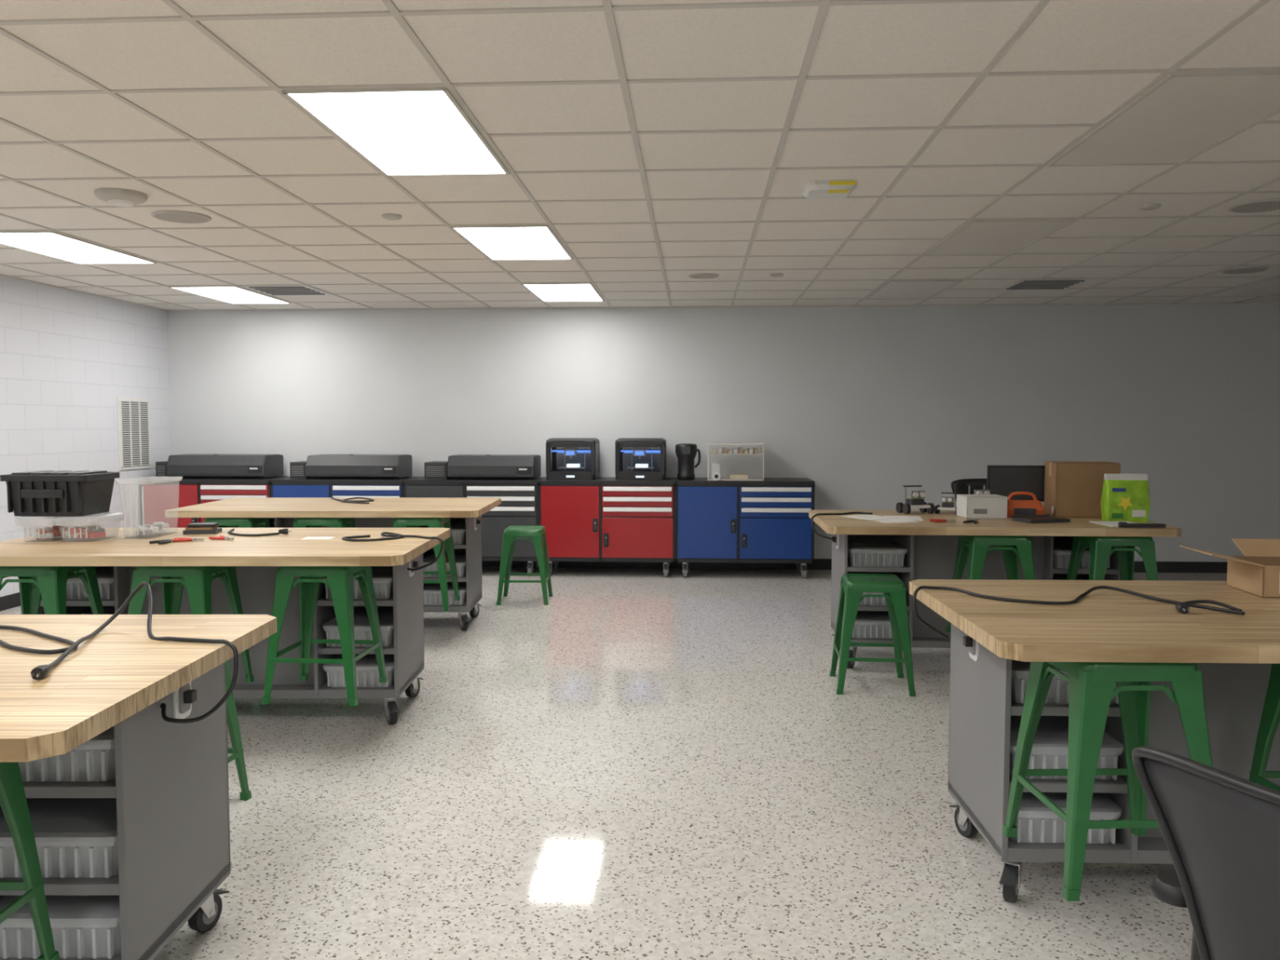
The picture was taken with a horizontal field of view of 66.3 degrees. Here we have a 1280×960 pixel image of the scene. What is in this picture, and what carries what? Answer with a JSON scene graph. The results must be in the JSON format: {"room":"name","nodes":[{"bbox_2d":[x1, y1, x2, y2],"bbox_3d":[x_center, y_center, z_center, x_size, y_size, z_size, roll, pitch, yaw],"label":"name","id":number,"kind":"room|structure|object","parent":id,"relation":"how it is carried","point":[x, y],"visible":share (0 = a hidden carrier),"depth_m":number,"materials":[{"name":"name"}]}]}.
{"room":"school makerspace workshop","nodes":[
{"label":"school makerspace workshop","id":0,"kind":"room"},
{"bbox_2d":[0,275,170,596],"bbox_3d":[-5.291,-0.071,3.857,0.100,2.640,12.700,0,3,3],"label":"wall","id":1,"kind":"structure","parent":0,"point":[67,357],"depth_m":8.58,"materials":[{"name":"white brick"}]},
{"bbox_2d":[0,592,20,611],"bbox_3d":[-5.237,1.192,3.922,0.008,0.110,12.690,0,3,3],"label":"baseboard","id":2,"kind":"structure","parent":1,"relation":"attached to","point":[11,601],"depth_m":7.80,"materials":[{"name":"black plastic"}]},
{"bbox_2d":[116,396,151,470],"bbox_3d":[-4.907,-0.452,9.517,0.024,0.690,0.530,0,3,3],"label":"air vent","id":3,"kind":"object","parent":1,"relation":"in","point":[132,413],"visible":1,"depth_m":9.49,"materials":[{"name":"white metal"}]},
{"bbox_2d":[0,567,1226,959],"bbox_3d":[0.974,1.317,3.582,12.650,0.100,12.900,0,3,3],"label":"floor","id":4,"kind":"structure","parent":0,"point":[633,763],"depth_m":3.71,"materials":[{"name":"stone"}]},
{"bbox_2d":[0,762,59,959],"bbox_3d":[-1.522,0.801,1.992,0.422,0.610,0.422,0,3,0],"label":"metal stool","id":5,"kind":"object","parent":4,"relation":"on","point":[13,802],"visible":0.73,"depth_m":2.15,"materials":[{"name":"green metal"}]},
{"bbox_2d":[0,566,104,614],"bbox_3d":[-2.703,0.661,4.438,0.422,0.610,0.422,0,3,0],"label":"metal stool","id":6,"kind":"object","parent":4,"relation":"on","point":[49,583],"visible":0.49,"depth_m":4.31,"materials":[{"name":"green metal"}]},
{"bbox_2d":[0,614,276,959],"bbox_3d":[-2.087,0.884,2.361,2.050,0.904,1.150,0,3,0],"label":"work table","id":7,"kind":"object","parent":4,"relation":"on","point":[170,788],"visible":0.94,"depth_m":2.43,"materials":[{"name":"beige wood"}]},
{"bbox_2d":[0,725,120,959],"bbox_3d":[-2.088,0.870,2.571,1.698,0.545,0.478,0,3,0],"label":"storage bins","id":8,"kind":"object","parent":7,"relation":"on","point":[75,837],"visible":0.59,"depth_m":2.35,"materials":[{"name":"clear plastic"}]},
{"bbox_2d":[0,581,238,723],"bbox_3d":[-1.559,0.448,2.576,1.025,0.303,0.509,2,4,31],"label":"power cord","id":9,"kind":"object","parent":7,"relation":"on","point":[39,672],"visible":1,"depth_m":2.49,"materials":[{"name":"rubber"}]},
{"bbox_2d":[128,566,253,682],"bbox_3d":[-2.053,0.661,4.439,0.422,0.610,0.422,0,3,3],"label":"metal stool","id":10,"kind":"object","parent":4,"relation":"on","point":[197,580],"visible":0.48,"depth_m":4.28,"materials":[{"name":"green metal"}]},
{"bbox_2d":[139,475,289,528],"bbox_3d":[-4.231,0.441,9.865,1.308,0.928,0.633,0,3,3],"label":"base cabinet","id":11,"kind":"object","parent":4,"relation":"on","point":[158,498],"visible":0.16,"depth_m":9.57,"materials":[{"name":"red metal"}]},
{"bbox_2d":[155,453,283,479],"bbox_3d":[-4.229,-0.145,9.878,1.120,0.240,0.526,0,3,3],"label":"printer","id":12,"kind":"object","parent":11,"relation":"on","point":[261,466],"visible":0.95,"depth_m":9.64,"materials":[{"name":"grey plastic"}]},
{"bbox_2d":[0,527,450,724],"bbox_3d":[-2.048,0.744,4.789,2.050,0.904,1.150,0,3,0],"label":"work table","id":13,"kind":"object","parent":4,"relation":"on","point":[256,560],"visible":0.52,"depth_m":4.76,"materials":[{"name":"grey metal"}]},
{"bbox_2d":[14,516,68,539],"bbox_3d":[-2.894,0.229,4.812,0.190,0.122,0.300,0,3,0],"label":"bin","id":14,"kind":"object","parent":13,"relation":"on","point":[44,533],"visible":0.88,"depth_m":4.68,"materials":[{"name":"plastic"}]},
{"bbox_2d":[0,470,119,516],"bbox_3d":[-2.843,0.063,4.818,0.414,0.208,0.327,0,3,0],"label":"tote","id":15,"kind":"object","parent":14,"relation":"on","point":[43,493],"visible":1,"depth_m":4.68,"materials":[{"name":"plastic"}]},
{"bbox_2d":[53,511,124,538],"bbox_3d":[-2.699,0.229,4.811,0.210,0.122,0.300,0,3,0],"label":"bin","id":16,"kind":"object","parent":13,"relation":"on","point":[88,526],"depth_m":4.72,"materials":[{"name":"clear plastic"}]},
{"bbox_2d":[115,476,182,536],"bbox_3d":[-2.479,0.136,4.964,0.186,0.290,0.356,0,3,0],"label":"storage bin","id":17,"kind":"object","parent":13,"relation":"on","point":[145,530],"visible":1,"depth_m":4.85,"materials":[{"name":"clear plastic"}]},
{"bbox_2d":[149,538,173,544],"bbox_3d":[-2.250,0.291,4.658,0.074,0.015,0.136,1,4,24],"label":"pliers","id":18,"kind":"object","parent":13,"relation":"on","point":[161,541],"visible":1,"depth_m":4.63,"materials":[{"name":"black plastic"}]},
{"bbox_2d":[173,537,204,542],"bbox_3d":[-2.179,0.287,4.728,0.136,0.015,0.074,-1,3,-14],"label":"pliers","id":19,"kind":"object","parent":13,"relation":"on","point":[193,539],"visible":1,"depth_m":4.72,"materials":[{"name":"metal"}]},
{"bbox_2d":[182,522,222,534],"bbox_3d":[-2.268,0.250,5.079,0.160,0.050,0.120,0,3,-8],"label":"tray","id":20,"kind":"object","parent":13,"relation":"on","point":[194,528],"visible":1,"depth_m":5.03,"materials":[{"name":"grey plastic"}]},
{"bbox_2d":[208,535,234,540],"bbox_3d":[-2.034,0.283,4.787,0.136,0.015,0.074,2,4,32],"label":"pliers","id":21,"kind":"object","parent":13,"relation":"on","point":[221,537],"visible":1,"depth_m":4.77,"materials":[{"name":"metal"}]},
{"bbox_2d":[66,565,394,687],"bbox_3d":[-2.048,0.731,4.998,1.698,0.545,0.478,0,3,0],"label":"storage bins","id":22,"kind":"object","parent":13,"relation":"on","point":[367,675],"visible":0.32,"depth_m":4.78,"materials":[{"name":"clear plastic"}]},
{"bbox_2d":[227,528,291,536],"bbox_3d":[-2.002,0.263,5.021,0.418,0.031,0.175,2,4,25],"label":"power cord","id":23,"kind":"object","parent":13,"relation":"on","point":[284,531],"visible":1,"depth_m":4.97,"materials":[{"name":"rubber"}]},
{"bbox_2d":[301,537,334,539],"bbox_3d":[-1.590,0.288,4.842,0.140,0.002,0.100,0,3,-2],"label":"paper sheet","id":24,"kind":"object","parent":13,"relation":"on","point":[305,538],"visible":1,"depth_m":4.83,"materials":[{"name":"white paper"}]},
{"bbox_2d":[342,531,443,570],"bbox_3d":[-1.221,0.358,4.845,0.485,0.189,0.223,-1,3,-12],"label":"power cord","id":25,"kind":"object","parent":13,"relation":"on","point":[391,535],"visible":1,"depth_m":4.81,"materials":[{"name":"rubber"}]},
{"bbox_2d":[203,517,270,527],"bbox_3d":[-2.698,0.538,6.570,0.422,0.610,0.422,0,3,0],"label":"metal stool","id":26,"kind":"object","parent":4,"relation":"on","point":[223,522],"visible":0.24,"depth_m":6.40,"materials":[{"name":"green metal"}]},
{"bbox_2d":[225,660,251,800],"bbox_3d":[-1.769,0.956,3.667,0.422,0.610,0.422,1,3,9],"label":"metal stool","id":27,"kind":"object","parent":4,"relation":"on","point":[233,723],"visible":0.12,"depth_m":3.80,"materials":[{"name":"green metal"}]},
{"bbox_2d":[261,566,387,706],"bbox_3d":[-1.423,0.661,4.439,0.422,0.610,0.422,0,3,5],"label":"metal stool","id":28,"kind":"object","parent":4,"relation":"on","point":[340,579],"visible":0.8,"depth_m":4.28,"materials":[{"name":"green metal"}]},
{"bbox_2d":[293,517,355,527],"bbox_3d":[-2.108,0.538,6.571,0.422,0.610,0.422,0,3,0],"label":"metal stool","id":29,"kind":"object","parent":4,"relation":"on","point":[299,522],"visible":0.3,"depth_m":6.40,"materials":[{"name":"green metal"}]},
{"bbox_2d":[164,497,501,631],"bbox_3d":[-2.083,0.620,6.961,2.050,0.904,1.150,0,3,0],"label":"work table","id":30,"kind":"object","parent":4,"relation":"on","point":[381,512],"visible":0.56,"depth_m":6.92,"materials":[{"name":"beige wood"}]},
{"bbox_2d":[235,522,466,604],"bbox_3d":[-2.083,0.606,7.170,1.698,0.545,0.478,0,3,0],"label":"storage bins","id":31,"kind":"object","parent":30,"relation":"on","point":[432,592],"visible":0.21,"depth_m":6.96,"materials":[{"name":"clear plastic"}]},
{"bbox_2d":[330,497,373,503],"bbox_3d":[-2.085,0.143,7.181,0.235,0.023,0.647,-2,4,-28],"label":"power cord","id":32,"kind":"object","parent":30,"relation":"on","point":[345,500],"visible":1,"depth_m":7.10,"materials":[{"name":"rubber"}]},
{"bbox_2d":[270,476,418,497],"bbox_3d":[-2.921,0.445,9.791,1.308,0.928,0.633,0,3,3],"label":"base cabinet","id":33,"kind":"object","parent":4,"relation":"on","point":[285,487],"visible":0.1,"depth_m":9.49,"materials":[{"name":"blue metal"}]},
{"bbox_2d":[289,454,412,479],"bbox_3d":[-2.881,-0.141,9.802,1.100,0.240,0.526,0,3,3],"label":"printer","id":34,"kind":"object","parent":33,"relation":"on","point":[348,466],"visible":1,"depth_m":9.56,"materials":[{"name":"grey plastic"}]},
{"bbox_2d":[392,517,460,611],"bbox_3d":[-1.458,0.538,6.571,0.422,0.610,0.422,0,3,0],"label":"metal stool","id":35,"kind":"object","parent":4,"relation":"on","point":[445,522],"visible":0.44,"depth_m":6.40,"materials":[{"name":"green metal"}]},
{"bbox_2d":[403,476,546,576],"bbox_3d":[-1.611,0.449,9.717,1.308,0.928,0.633,0,3,3],"label":"base cabinet","id":36,"kind":"object","parent":4,"relation":"on","point":[519,505],"visible":0.41,"depth_m":9.41,"materials":[{"name":"grey metal"}]},
{"bbox_2d":[424,454,541,479],"bbox_3d":[-1.553,-0.136,9.726,1.080,0.240,0.526,0,3,3],"label":"cutter","id":37,"kind":"object","parent":36,"relation":"on","point":[457,466],"visible":1,"depth_m":9.48,"materials":[{"name":"grey plastic"}]},
{"bbox_2d":[496,525,552,604],"bbox_3d":[-0.955,0.699,8.140,0.422,0.610,0.422,0,3,0],"label":"metal stool","id":38,"kind":"object","parent":4,"relation":"on","point":[512,533],"visible":1,"depth_m":7.97,"materials":[{"name":"green metal"}]},
{"bbox_2d":[538,477,676,577],"bbox_3d":[-0.301,0.453,9.643,1.308,0.928,0.633,0,3,3],"label":"base cabinet","id":39,"kind":"object","parent":4,"relation":"on","point":[602,519],"visible":0.83,"depth_m":9.35,"materials":[{"name":"red metal"}]},
{"bbox_2d":[545,437,599,479],"bbox_3d":[-0.658,-0.211,9.628,0.482,0.400,0.456,0,3,3],"label":"printer","id":40,"kind":"object","parent":39,"relation":"on","point":[570,445],"visible":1,"depth_m":9.43,"materials":[{"name":"black plastic"}]},
{"bbox_2d":[614,437,666,479],"bbox_3d":[0.011,-0.209,9.591,0.482,0.400,0.456,0,3,3],"label":"printer","id":41,"kind":"object","parent":39,"relation":"on","point":[639,445],"visible":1,"depth_m":9.39,"materials":[{"name":"black plastic"}]},
{"bbox_2d":[675,477,814,578],"bbox_3d":[1.009,0.458,9.569,1.308,0.928,0.633,0,3,3],"label":"base cabinet","id":42,"kind":"object","parent":4,"relation":"on","point":[767,521],"visible":0.99,"depth_m":9.28,"materials":[{"name":"blue metal"}]},
{"bbox_2d":[675,443,700,479],"bbox_3d":[0.448,-0.179,9.514,0.211,0.350,0.211,-3,4,-42],"label":"pitcher","id":43,"kind":"object","parent":42,"relation":"on","point":[686,453],"visible":1,"depth_m":9.45,"materials":[{"name":"black plastic"}]},
{"bbox_2d":[706,442,764,480],"bbox_3d":[0.925,-0.181,9.528,0.552,0.352,0.412,0,3,3],"label":"display case","id":44,"kind":"object","parent":42,"relation":"on","point":[715,467],"visible":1,"depth_m":9.39,"materials":[{"name":"plastic"}]},
{"bbox_2d":[712,471,720,480],"bbox_3d":[0.727,-0.034,9.322,0.079,0.079,0.014,0,3,3],"label":"spool","id":45,"kind":"object","parent":44,"relation":"in","point":[716,476],"visible":1,"depth_m":9.31,"materials":[{"name":"white plastic"}]},
{"bbox_2d":[829,573,915,697],"bbox_3d":[1.299,0.851,5.493,0.422,0.610,0.422,0,3,6],"label":"metal stool","id":46,"kind":"object","parent":4,"relation":"on","point":[852,586],"visible":1,"depth_m":5.33,"materials":[{"name":"green metal"}]},
{"bbox_2d":[951,478,986,502],"bbox_3d":[2.593,0.534,7.083,0.656,1.060,0.580,-1,3,-17],"label":"office chair","id":47,"kind":"object","parent":4,"relation":"on","point":[959,486],"visible":0.12,"depth_m":7.24,"materials":[{"name":"black plastic"}]},
{"bbox_2d":[945,535,1035,631],"bbox_3d":[1.998,0.598,5.541,0.422,0.610,0.422,0,3,4],"label":"metal stool","id":48,"kind":"object","parent":4,"relation":"on","point":[1011,547],"visible":0.56,"depth_m":5.38,"materials":[{"name":"green metal"}]},
{"bbox_2d":[808,510,1181,668],"bbox_3d":[2.021,0.681,5.886,1.900,0.904,1.060,0,3,4],"label":"work table","id":49,"kind":"object","parent":4,"relation":"on","point":[931,546],"visible":0.28,"depth_m":5.85,"materials":[{"name":"brown wood"}]},
{"bbox_2d":[811,511,872,542],"bbox_3d":[1.245,0.290,6.059,0.398,0.172,0.146,-2,4,-33],"label":"power cord","id":50,"kind":"object","parent":49,"relation":"on","point":[849,513],"visible":1,"depth_m":6.06,"materials":[{"name":"rubber"}]},
{"bbox_2d":[840,514,896,519],"bbox_3d":[1.385,0.225,5.904,0.216,0.003,0.280,-2,4,-25],"label":"paper sheet","id":51,"kind":"object","parent":49,"relation":"on","point":[866,517],"visible":1,"depth_m":5.90,"materials":[{"name":"white paper"}]},
{"bbox_2d":[873,519,918,523],"bbox_3d":[1.476,0.236,5.749,0.216,0.002,0.280,0,3,-8],"label":"paper sheet","id":52,"kind":"object","parent":49,"relation":"on","point":[884,521],"visible":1,"depth_m":5.68,"materials":[{"name":"white paper"}]},
{"bbox_2d":[883,515,923,520],"bbox_3d":[1.573,0.228,5.863,0.216,0.002,0.280,1,3,12],"label":"paper sheet","id":53,"kind":"object","parent":49,"relation":"on","point":[898,517],"visible":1,"depth_m":5.86,"materials":[{"name":"white paper"}]},
{"bbox_2d":[895,484,934,514],"bbox_3d":[1.742,0.123,6.199,0.187,0.174,0.151,-1,3,-14],"label":"robot","id":54,"kind":"object","parent":49,"relation":"on","point":[916,500],"visible":1,"depth_m":6.16,"materials":[{"name":"white plastic"}]},
{"bbox_2d":[929,519,955,522],"bbox_3d":[1.749,0.234,5.648,0.136,0.015,0.074,0,3,-8],"label":"pliers","id":55,"kind":"object","parent":49,"relation":"on","point":[931,520],"visible":1,"depth_m":5.64,"materials":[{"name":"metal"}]},
{"bbox_2d":[934,492,956,514],"bbox_3d":[1.941,0.146,6.179,0.140,0.130,0.113,2,4,26],"label":"robot","id":56,"kind":"object","parent":49,"relation":"on","point":[948,503],"visible":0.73,"depth_m":6.16,"materials":[{"name":"white plastic"}]},
{"bbox_2d":[963,519,977,524],"bbox_3d":[1.906,0.236,5.605,0.074,0.015,0.136,2,4,36],"label":"pliers","id":57,"kind":"object","parent":49,"relation":"on","point":[975,521],"visible":1,"depth_m":5.60,"materials":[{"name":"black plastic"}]},
{"bbox_2d":[966,484,990,494],"bbox_3d":[2.154,0.119,6.215,0.195,0.181,0.157,0,3,-8],"label":"robot","id":58,"kind":"object","parent":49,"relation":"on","point":[984,491],"visible":0.22,"depth_m":6.18,"materials":[{"name":"white plastic"}]},
{"bbox_2d":[847,539,1113,639],"bbox_3d":[2.031,0.670,6.050,1.548,0.545,0.478,0,3,4],"label":"storage bins","id":59,"kind":"object","parent":49,"relation":"on","point":[860,553],"visible":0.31,"depth_m":5.87,"materials":[{"name":"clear plastic"}]},
{"bbox_2d":[955,494,1007,519],"bbox_3d":[2.067,0.160,5.931,0.240,0.132,0.201,0,3,0],"label":"carton","id":60,"kind":"object","parent":49,"relation":"on","point":[968,506],"visible":1,"depth_m":5.83,"materials":[{"name":"cardboard"}]},
{"bbox_2d":[986,465,1044,501],"bbox_3d":[2.428,0.056,6.276,0.400,0.300,0.140,0,3,6],"label":"computer monitor","id":61,"kind":"object","parent":49,"relation":"on","point":[1002,480],"visible":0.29,"depth_m":6.25,"materials":[{"name":"black plastic"}]},
{"bbox_2d":[1007,491,1044,517],"bbox_3d":[2.318,0.148,5.942,0.240,0.155,0.170,1,3,9],"label":"tool case","id":62,"kind":"object","parent":49,"relation":"on","point":[1015,507],"visible":0.89,"depth_m":5.88,"materials":[{"name":"plastic"}]},
{"bbox_2d":[1009,514,1070,523],"bbox_3d":[2.321,0.226,5.690,0.260,0.028,0.200,-1,3,-14],"label":"tablet","id":63,"kind":"object","parent":49,"relation":"on","point":[1040,518],"visible":1,"depth_m":5.63,"materials":[{"name":"grey plastic"}]},
{"bbox_2d":[1044,461,1120,518],"bbox_3d":[2.714,0.055,6.029,0.361,0.331,0.300,1,3,10],"label":"cardboard box","id":64,"kind":"object","parent":49,"relation":"on","point":[1072,489],"visible":0.8,"depth_m":5.89,"materials":[{"name":"cardboard"}]},
{"bbox_2d":[1088,520,1134,527],"bbox_3d":[2.694,0.247,5.500,0.216,0.004,0.280,0,3,0],"label":"paper sheet","id":65,"kind":"object","parent":49,"relation":"on","point":[1113,524],"visible":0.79,"depth_m":5.55,"materials":[{"name":"white paper"}]},
{"bbox_2d":[1100,473,1150,522],"bbox_3d":[2.826,0.101,5.704,0.236,0.275,0.138,1,3,9],"label":"snack bag","id":66,"kind":"object","parent":49,"relation":"on","point":[1125,497],"visible":0.98,"depth_m":5.65,"materials":[{"name":"green plastic"}]},
{"bbox_2d":[1117,521,1165,527],"bbox_3d":[2.736,0.245,5.342,0.242,0.030,0.033,0,3,4],"label":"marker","id":67,"kind":"object","parent":49,"relation":"on","point":[1121,524],"visible":1,"depth_m":5.33,"materials":[{"name":"black plastic"}]},
{"bbox_2d":[908,579,1279,902],"bbox_3d":[1.902,0.845,3.035,1.900,0.904,1.060,0,3,2],"label":"work table","id":68,"kind":"object","parent":4,"relation":"on","point":[1235,654],"visible":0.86,"depth_m":3.02,"materials":[{"name":"grey metal"}]},
{"bbox_2d":[1008,659,1124,844],"bbox_3d":[1.907,0.834,3.200,1.548,0.545,0.478,0,3,2],"label":"storage bins","id":69,"kind":"object","parent":68,"relation":"on","point":[1037,823],"visible":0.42,"depth_m":3.00,"materials":[{"name":"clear plastic"}]},
{"bbox_2d":[912,585,1244,639],"bbox_3d":[1.389,0.449,3.188,0.961,0.188,0.333,2,4,25],"label":"power cord","id":70,"kind":"object","parent":68,"relation":"on","point":[1183,607],"visible":1,"depth_m":3.11,"materials":[{"name":"rubber"}]},
{"bbox_2d":[1179,538,1279,598],"bbox_3d":[2.243,0.293,3.330,0.720,0.165,0.342,0,3,6],"label":"open cardboard box","id":71,"kind":"object","parent":68,"relation":"on","point":[1257,572],"visible":1,"depth_m":3.34,"materials":[{"name":"cardboard"}]},
{"bbox_2d":[1002,662,1213,901],"bbox_3d":[1.297,0.761,2.703,0.422,0.610,0.422,0,3,-2],"label":"metal stool","id":72,"kind":"object","parent":4,"relation":"on","point":[1091,685],"visible":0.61,"depth_m":2.53,"materials":[{"name":"green metal"}]},
{"bbox_2d":[1066,536,1158,580],"bbox_3d":[2.647,0.600,5.499,0.422,0.610,0.422,0,3,2],"label":"metal stool","id":73,"kind":"object","parent":4,"relation":"on","point":[1100,547],"visible":0.58,"depth_m":5.33,"materials":[{"name":"green metal"}]},
{"bbox_2d":[1131,746,1279,959],"bbox_3d":[1.085,0.894,1.431,0.580,0.991,0.656,-2,4,-26],"label":"office chair","id":74,"kind":"object","parent":4,"relation":"on","point":[1220,829],"visible":1,"depth_m":1.40,"materials":[{"name":"black plastic"}]},
{"bbox_2d":[1248,663,1279,791],"bbox_3d":[1.982,0.762,2.683,0.422,0.610,0.422,0,3,1],"label":"metal stool","id":75,"kind":"object","parent":4,"relation":"on","point":[1270,717],"visible":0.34,"depth_m":2.83,"materials":[{"name":"green metal"}]},
{"bbox_2d":[0,0,1279,310],"bbox_3d":[0.974,-1.419,3.425,12.650,0.100,12.900,0,3,3],"label":"ceiling","id":76,"kind":"structure","parent":0,"point":[1066,34],"depth_m":4.11,"materials":[{"name":"tile"}]},
{"bbox_2d":[0,231,156,264],"bbox_3d":[-3.816,-1.539,6.519,0.585,0.013,1.164,0,3,3],"label":"ceiling light panel","id":77,"kind":"object","parent":76,"relation":"in","point":[53,244],"depth_m":6.50,"materials":[{"name":"white plastic"}]},
{"bbox_2d":[94,187,147,206],"bbox_3d":[-2.638,-1.430,4.983,0.240,0.056,0.240,0,3,3],"label":"smoke detector","id":78,"kind":"object","parent":76,"relation":"attached to","point":[118,197],"visible":1,"depth_m":4.92,"materials":[{"name":"white plastic"}]},
{"bbox_2d":[151,209,211,223],"bbox_3d":[-2.587,-1.484,5.529,0.310,0.012,0.310,0,3,3],"label":"ceiling speaker","id":79,"kind":"object","parent":76,"relation":"in","point":[178,216],"depth_m":5.49},
{"bbox_2d":[168,285,291,303],"bbox_3d":[-3.682,-1.675,8.879,0.585,0.013,1.164,0,3,3],"label":"ceiling light panel","id":80,"kind":"object","parent":76,"relation":"in","point":[228,294],"depth_m":8.80,"materials":[{"name":"white plastic"}]},
{"bbox_2d":[241,284,331,294],"bbox_3d":[-3.068,-1.650,8.537,0.560,0.014,0.560,0,3,3],"label":"ceiling vent","id":81,"kind":"object","parent":76,"relation":"in","point":[283,289],"visible":1,"depth_m":8.50,"materials":[{"name":"grey metal"}]},
{"bbox_2d":[382,213,401,220],"bbox_3d":[-1.396,-1.479,5.512,0.110,0.020,0.110,0,3,3],"label":"sprinkler cover","id":82,"kind":"object","parent":76,"relation":"attached to","point":[391,216],"visible":1,"depth_m":5.48,"materials":[{"name":"white metal"}]},
{"bbox_2d":[281,86,509,176],"bbox_3d":[-0.929,-1.394,3.988,0.585,0.013,1.164,0,3,3],"label":"ceiling light panel","id":83,"kind":"object","parent":76,"relation":"in","point":[400,131],"depth_m":3.86,"materials":[{"name":"white plastic"}]},
{"bbox_2d":[450,225,573,260],"bbox_3d":[-0.796,-1.529,6.348,0.585,0.013,1.164,0,3,3],"label":"ceiling light panel","id":84,"kind":"object","parent":76,"relation":"in","point":[497,242],"depth_m":6.27,"materials":[{"name":"white plastic"}]},
{"bbox_2d":[521,282,604,302],"bbox_3d":[-0.662,-1.665,8.708,0.585,0.013,1.164,0,3,3],"label":"ceiling light panel","id":85,"kind":"object","parent":76,"relation":"in","point":[546,292],"depth_m":8.63,"materials":[{"name":"white plastic"}]},
{"bbox_2d":[0,0,1279,311],"bbox_3d":[0.974,-1.365,3.428,12.450,0.009,12.700,0,3,3],"label":"grid","id":86,"kind":"object","parent":76,"relation":"attached to","point":[608,9],"visible":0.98,"depth_m":4.48,"materials":[{"name":"white metal"}]},
{"bbox_2d":[688,272,719,279],"bbox_3d":[0.502,-1.611,7.734,0.240,0.012,0.240,0,3,3],"label":"ceiling speaker","id":87,"kind":"object","parent":76,"relation":"in","point":[701,275],"depth_m":7.70},
{"bbox_2d":[769,272,783,277],"bbox_3d":[1.070,-1.603,7.673,0.110,0.020,0.110,0,3,3],"label":"sprinkler cover","id":88,"kind":"object","parent":76,"relation":"attached to","point":[775,274],"visible":1,"depth_m":7.64,"materials":[{"name":"white metal"}]},
{"bbox_2d":[801,179,856,199],"bbox_3d":[0.929,-1.429,4.830,0.240,0.042,0.242,0,3,3],"label":"emergency light","id":89,"kind":"object","parent":76,"relation":"attached to","point":[832,188],"visible":1,"depth_m":4.74,"materials":[{"name":"white plastic"}]},
{"bbox_2d":[865,280,962,299],"bbox_3d":[2.358,-1.655,8.538,0.585,0.013,1.164,0,3,3],"label":"ceiling light panel","id":90,"kind":"object","parent":76,"relation":"in","point":[893,289],"depth_m":8.48,"materials":[{"name":"white plastic"}]},
{"bbox_2d":[924,218,1075,256],"bbox_3d":[2.225,-1.520,6.177,0.585,0.013,1.164,0,3,3],"label":"ceiling light panel","id":91,"kind":"object","parent":76,"relation":"in","point":[985,237],"depth_m":6.10,"materials":[{"name":"white plastic"}]},
{"bbox_2d":[999,278,1092,289],"bbox_3d":[3.372,-1.629,8.173,0.560,0.014,0.560,0,3,3],"label":"ceiling vent","id":92,"kind":"object","parent":76,"relation":"in","point":[1022,284],"visible":1,"depth_m":8.15,"materials":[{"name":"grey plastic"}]},
{"bbox_2d":[1137,203,1161,210],"bbox_3d":[2.736,-1.464,5.258,0.110,0.020,0.110,0,3,3],"label":"sprinkler cover","id":93,"kind":"object","parent":76,"relation":"attached to","point":[1148,206],"visible":1,"depth_m":5.23,"materials":[{"name":"white metal"}]},
{"bbox_2d":[1046,70,1279,166],"bbox_3d":[2.091,-1.384,3.817,0.585,0.013,1.164,0,3,3],"label":"ceiling light panel","id":94,"kind":"object","parent":76,"relation":"in","point":[1184,115],"depth_m":3.74,"materials":[{"name":"white plastic"}]},
{"bbox_2d":[1200,277,1279,297],"bbox_3d":[5.379,-1.645,8.367,0.585,0.013,1.164,0,3,3],"label":"ceiling light panel","id":95,"kind":"object","parent":76,"relation":"in","point":[1270,286],"depth_m":8.57,"materials":[{"name":"white plastic"}]},
{"bbox_2d":[1220,266,1268,274],"bbox_3d":[4.593,-1.594,7.443,0.310,0.012,0.310,0,3,3],"label":"ceiling speaker","id":96,"kind":"object","parent":76,"relation":"in","point":[1247,269],"depth_m":7.39},
{"bbox_2d":[1227,198,1279,213],"bbox_3d":[3.326,-1.467,5.245,0.310,0.012,0.310,0,3,3],"label":"ceiling speaker","id":97,"kind":"object","parent":76,"relation":"in","point":[1268,204],"depth_m":5.22},
{"bbox_2d":[167,303,1279,561],"bbox_3d":[1.336,-0.418,9.883,12.650,2.640,0.100,0,3,3],"label":"wall","id":98,"kind":"structure","parent":0,"point":[864,404],"depth_m":9.80,"materials":[{"name":"paint"}]},
{"bbox_2d":[731,306,733,473],"bbox_3d":[0.929,-0.885,9.827,0.008,1.680,0.003,0,3,3],"label":"trim","id":99,"kind":"structure","parent":98,"relation":"attached to","point":[732,307],"depth_m":9.82,"materials":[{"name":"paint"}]},
{"bbox_2d":[481,559,1226,573],"bbox_3d":[1.333,0.848,9.901,12.450,0.110,0.008,0,3,3],"label":"baseboard","id":100,"kind":"structure","parent":98,"relation":"attached to","point":[819,564],"depth_m":9.91,"materials":[{"name":"black plastic"}]}
]}

